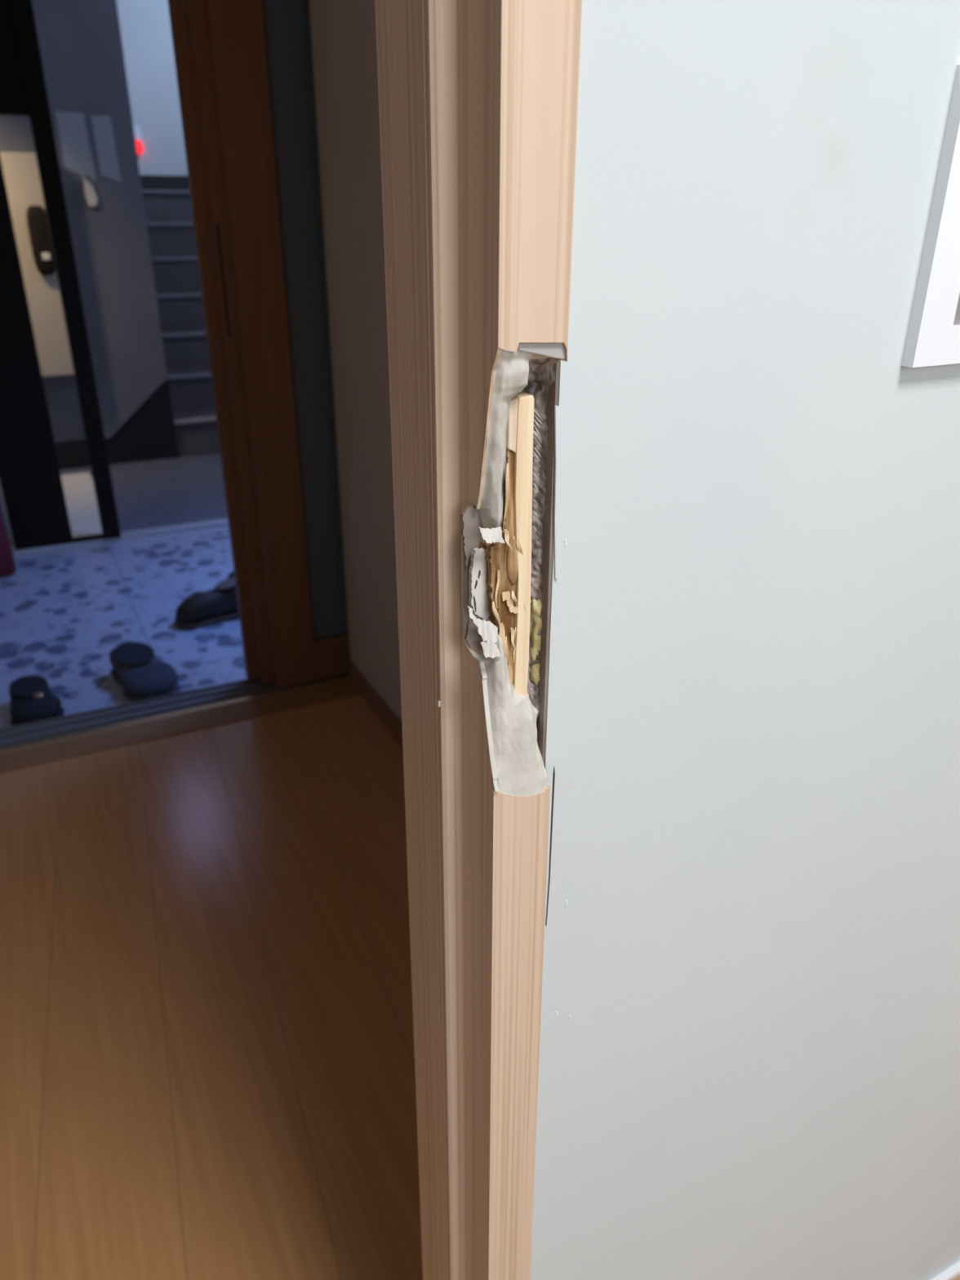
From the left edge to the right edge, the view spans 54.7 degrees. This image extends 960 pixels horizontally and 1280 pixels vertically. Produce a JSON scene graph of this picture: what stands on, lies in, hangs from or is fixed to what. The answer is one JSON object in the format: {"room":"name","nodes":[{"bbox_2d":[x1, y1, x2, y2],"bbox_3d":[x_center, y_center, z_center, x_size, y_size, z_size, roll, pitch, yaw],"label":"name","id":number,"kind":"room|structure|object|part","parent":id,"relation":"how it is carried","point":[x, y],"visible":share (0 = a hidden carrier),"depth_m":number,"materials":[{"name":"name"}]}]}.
{"room":"apartment hallway","nodes":[
{"label":"apartment hallway","id":0,"kind":"room"},
{"bbox_2d":[0,499,8,537],"bbox_3d":[-1.763,-1.598,3.303,2.500,2.680,0.100,-12,27,-24],"label":"wall","id":1,"kind":"structure","parent":0,"point":[1,507],"depth_m":3.69,"materials":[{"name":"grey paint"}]},
{"bbox_2d":[0,0,121,550],"bbox_3d":[-1.716,-1.337,3.456,0.410,2.042,0.070,-12,27,-24],"label":"entrance door","id":2,"kind":"structure","parent":1,"relation":"in","point":[56,483],"depth_m":3.55,"materials":[{"name":"black metal"}]},
{"bbox_3d":[-1.648,-1.138,3.583,0.120,1.550,0.006,-12,27,-24],"label":"glass pane","id":3,"kind":"part","parent":2,"relation":"part of","materials":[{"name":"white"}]},
{"bbox_2d":[11,518,228,559],"bbox_3d":[-1.343,-0.449,4.053,1.265,0.068,0.120,-12,27,-24],"label":"door sill","id":4,"kind":"structure","parent":1,"relation":"attached to","point":[219,525],"depth_m":3.97,"materials":[{"name":"silver metal"}]},
{"bbox_2d":[0,453,227,546],"bbox_3d":[-1.501,-0.748,4.720,3.800,0.050,1.330,-12,27,-24],"label":"floor","id":5,"kind":"structure","parent":0,"point":[151,494],"depth_m":4.63,"materials":[{"name":"stone"}]},
{"bbox_2d":[142,190,220,457],"bbox_3d":[-1.864,-2.328,6.464,1.158,1.452,3.022,-12,27,-24],"label":"staircase","id":6,"kind":"structure","parent":5,"relation":"on","point":[168,213],"depth_m":5.83,"materials":[{"name":"grey stone"}]},
{"bbox_2d":[0,529,247,728],"bbox_3d":[-1.173,-0.068,3.249,2.950,0.050,1.625,-12,27,-24],"label":"floor","id":7,"kind":"structure","parent":0,"point":[63,615],"depth_m":3.20,"materials":[{"name":"stone"}]},
{"bbox_2d":[0,514,16,577],"bbox_3d":[-1.890,-0.408,3.499,0.199,0.355,0.110,-12,27,-24],"label":"shopping bag","id":8,"kind":"object","parent":7,"relation":"on","point":[7,565],"visible":1,"depth_m":3.53,"materials":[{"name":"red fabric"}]},
{"bbox_2d":[8,675,64,725],"bbox_3d":[-1.246,0.170,2.591,0.140,0.070,0.220,-15,29,-29],"label":"shoe","id":9,"kind":"object","parent":7,"relation":"on","point":[32,698],"visible":0.86,"depth_m":2.56,"materials":[{"name":"black fabric"}]},
{"bbox_2d":[109,641,179,702],"bbox_3d":[-1.000,0.089,2.747,0.160,0.088,0.270,-19,31,-35],"label":"shoe","id":10,"kind":"object","parent":7,"relation":"on","point":[141,675],"visible":0.98,"depth_m":2.71,"materials":[{"name":"grey fabric"}]},
{"bbox_2d":[0,673,348,753],"bbox_3d":[-1.051,0.266,2.390,1.950,0.106,0.132,-12,27,-24],"label":"door track","id":11,"kind":"object","parent":7,"relation":"on","point":[91,722],"visible":0.2,"depth_m":2.44,"materials":[{"name":"brown wood"}]},
{"bbox_2d":[167,0,260,680],"bbox_3d":[-0.371,-0.893,2.289,0.620,2.082,0.030,-12,27,-24],"label":"sliding door","id":12,"kind":"structure","parent":11,"relation":"on","point":[178,9],"depth_m":2.19,"materials":[{"name":"orange wood"}]},
{"bbox_2d":[186,0,275,684],"bbox_3d":[-0.325,-0.885,2.272,0.620,2.082,0.031,-12,27,-24],"label":"sliding door","id":13,"kind":"structure","parent":11,"relation":"on","point":[198,15],"depth_m":2.17,"materials":[{"name":"orange wood"}]},
{"bbox_3d":[-0.590,-0.824,2.137,0.007,0.240,0.002,-12,27,-24],"label":"finger pull","id":14,"kind":"part","parent":13,"relation":"part of","materials":[{"name":"brown wood"}]},
{"bbox_2d":[207,0,350,687],"bbox_3d":[-0.279,-0.877,2.255,0.620,2.082,0.030,-12,27,-24],"label":"sliding door","id":15,"kind":"structure","parent":11,"relation":"on","point":[262,51],"depth_m":2.19,"materials":[{"name":"orange wood"}]},
{"bbox_3d":[-0.279,-0.884,2.250,0.406,1.865,0.008,-12,27,-24],"label":"glass pane","id":16,"kind":"part","parent":15,"relation":"part of","materials":[{"name":"grey glass"}]},
{"bbox_2d":[173,577,239,628],"bbox_3d":[-0.912,-0.132,3.178,0.275,0.129,0.115,-14,28,-28],"label":"shoe","id":17,"kind":"object","parent":7,"relation":"on","point":[220,603],"visible":0.69,"depth_m":3.14,"materials":[{"name":"brown leather"}]},
{"bbox_2d":[226,570,234,578],"bbox_3d":[-0.835,-0.275,3.519,0.255,0.103,0.100,-11,27,-22],"label":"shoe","id":18,"kind":"object","parent":7,"relation":"on","point":[232,574],"visible":0.04,"depth_m":3.48,"materials":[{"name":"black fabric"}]},
{"bbox_2d":[105,0,178,464],"bbox_3d":[-2.628,-2.456,4.200,1.990,3.480,0.126,-12,27,-24],"label":"wall","id":19,"kind":"structure","parent":0,"point":[148,434],"depth_m":5.14,"materials":[{"name":"grey paint"}]},
{"bbox_2d":[31,0,167,438],"bbox_3d":[-1.882,-2.070,4.694,0.385,2.071,0.053,-12,27,-24],"label":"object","id":20,"kind":"structure","parent":19,"relation":"in","point":[80,41],"depth_m":4.63,"materials":[{"name":"grey"}]},
{"bbox_3d":[-1.958,-2.385,4.505,0.134,0.309,0.004,-12,27,-24],"label":"pale pane","id":21,"kind":"part","parent":20,"relation":"part of","materials":[{"name":"grey glass"}]},
{"bbox_3d":[-1.922,-2.210,4.583,0.054,0.130,0.014,-12,27,-24],"label":"door lever","id":22,"kind":"part","parent":20,"relation":"part of","materials":[{"name":"beige plastic"}]},
{"bbox_3d":[-1.920,-2.218,4.598,0.059,0.146,0.012,-12,27,-24],"label":"lock plate","id":23,"kind":"part","parent":20,"relation":"part of","materials":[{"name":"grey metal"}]},
{"bbox_3d":[-1.835,-2.409,4.560,0.097,0.292,0.004,-12,27,-24],"label":"pale pane","id":24,"kind":"part","parent":20,"relation":"part of","materials":[{"name":"grey"}]},
{"bbox_3d":[-2.139,-1.147,5.007,0.944,0.430,0.016,-12,27,-24],"label":"slanted skirting","id":25,"kind":"part","parent":19,"relation":"part of","materials":[{"name":"black stone"}]},
{"bbox_2d":[116,0,189,190],"bbox_3d":[-2.229,-4.446,6.984,1.910,2.200,0.115,-12,27,-24],"label":"window","id":26,"kind":"structure","parent":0,"point":[145,29],"depth_m":6.97,"materials":[{"name":"glass"}]},
{"bbox_2d":[133,126,143,154],"bbox_3d":[-2.583,-3.768,7.003,0.075,0.188,0.080,-12,27,-24],"label":"lamp","id":27,"kind":"object","parent":26,"relation":"attached to","point":[140,147],"visible":0.73,"depth_m":7.00,"materials":[{"name":"white paint"}]},
{"bbox_3d":[-2.209,-3.593,7.329,1.710,0.122,0.015,-12,27,-24],"label":"dark skirting","id":28,"kind":"part","parent":26,"relation":"part of","materials":[{"name":"black stone"}]},
{"bbox_2d":[0,679,359,773],"bbox_3d":[-1.001,0.319,2.303,1.950,0.124,0.093,-12,27,-24],"label":"sill","id":29,"kind":"structure","parent":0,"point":[44,753],"depth_m":2.37,"materials":[{"name":"brown wood"}]},
{"bbox_2d":[0,694,422,1279],"bbox_3d":[0.389,1.098,0.629,4.600,0.120,4.450,-12,27,-24],"label":"floor","id":30,"kind":"structure","parent":0,"point":[207,1052],"depth_m":1.54,"materials":[{"name":"laminate"}]},
{"bbox_2d":[309,0,401,720],"bbox_3d":[0.173,-0.669,1.449,0.300,2.400,1.793,-12,27,-24],"label":"wall","id":31,"kind":"structure","parent":0,"point":[344,34],"depth_m":2.05,"materials":[{"name":"beige paper"}]},
{"bbox_2d":[347,660,402,746],"bbox_3d":[0.030,0.420,1.880,0.010,0.060,1.776,-12,27,-24],"label":"baseboard","id":32,"kind":"structure","parent":31,"relation":"attached to","point":[392,722],"depth_m":2.42,"materials":[{"name":"orange wood"}]},
{"bbox_2d":[529,0,959,1279],"bbox_3d":[0.175,-0.230,0.497,4.600,2.400,0.087,-12,27,-24],"label":"wall","id":33,"kind":"structure","parent":0,"point":[749,1055],"depth_m":0.55,"materials":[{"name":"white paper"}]},
{"bbox_2d":[374,0,582,1279],"bbox_3d":[-0.406,0.018,0.293,0.984,2.120,0.105,-12,27,-24],"label":"door frame","id":34,"kind":"structure","parent":33,"relation":"in","point":[478,99],"depth_m":0.46,"materials":[{"name":"beige wood"}]},
{"bbox_3d":[0.006,0.482,0.715,0.034,0.924,0.068,-12,27,-24],"label":"casing","id":35,"kind":"part","parent":34,"relation":"part of","materials":[{"name":"beige wood"}]},
{"bbox_3d":[0.009,-0.577,0.225,0.034,0.980,0.068,-12,27,-24],"label":"casing","id":36,"kind":"part","parent":34,"relation":"part of","materials":[{"name":"beige wood"}]},
{"bbox_2d":[901,64,959,367],"bbox_3d":[0.319,-0.232,0.517,0.190,0.142,0.008,-12,27,-24],"label":"picture frame","id":37,"kind":"object","parent":33,"relation":"attached to","point":[933,332],"visible":1,"depth_m":0.49,"materials":[{"name":"white paint"}]},
{"bbox_2d":[953,293,959,324],"bbox_3d":[0.319,-0.232,0.518,0.140,0.102,0.004,-12,27,-24],"label":"print","id":38,"kind":"object","parent":37,"relation":"attached to","point":[956,296],"depth_m":0.51},
{"bbox_2d":[929,1259,959,1279],"bbox_3d":[1.145,0.655,1.379,2.475,0.060,0.010,-12,27,-24],"label":"baseboard","id":39,"kind":"structure","parent":33,"relation":"attached to","point":[953,1272],"depth_m":1.10,"materials":[{"name":"wood"}]}
]}

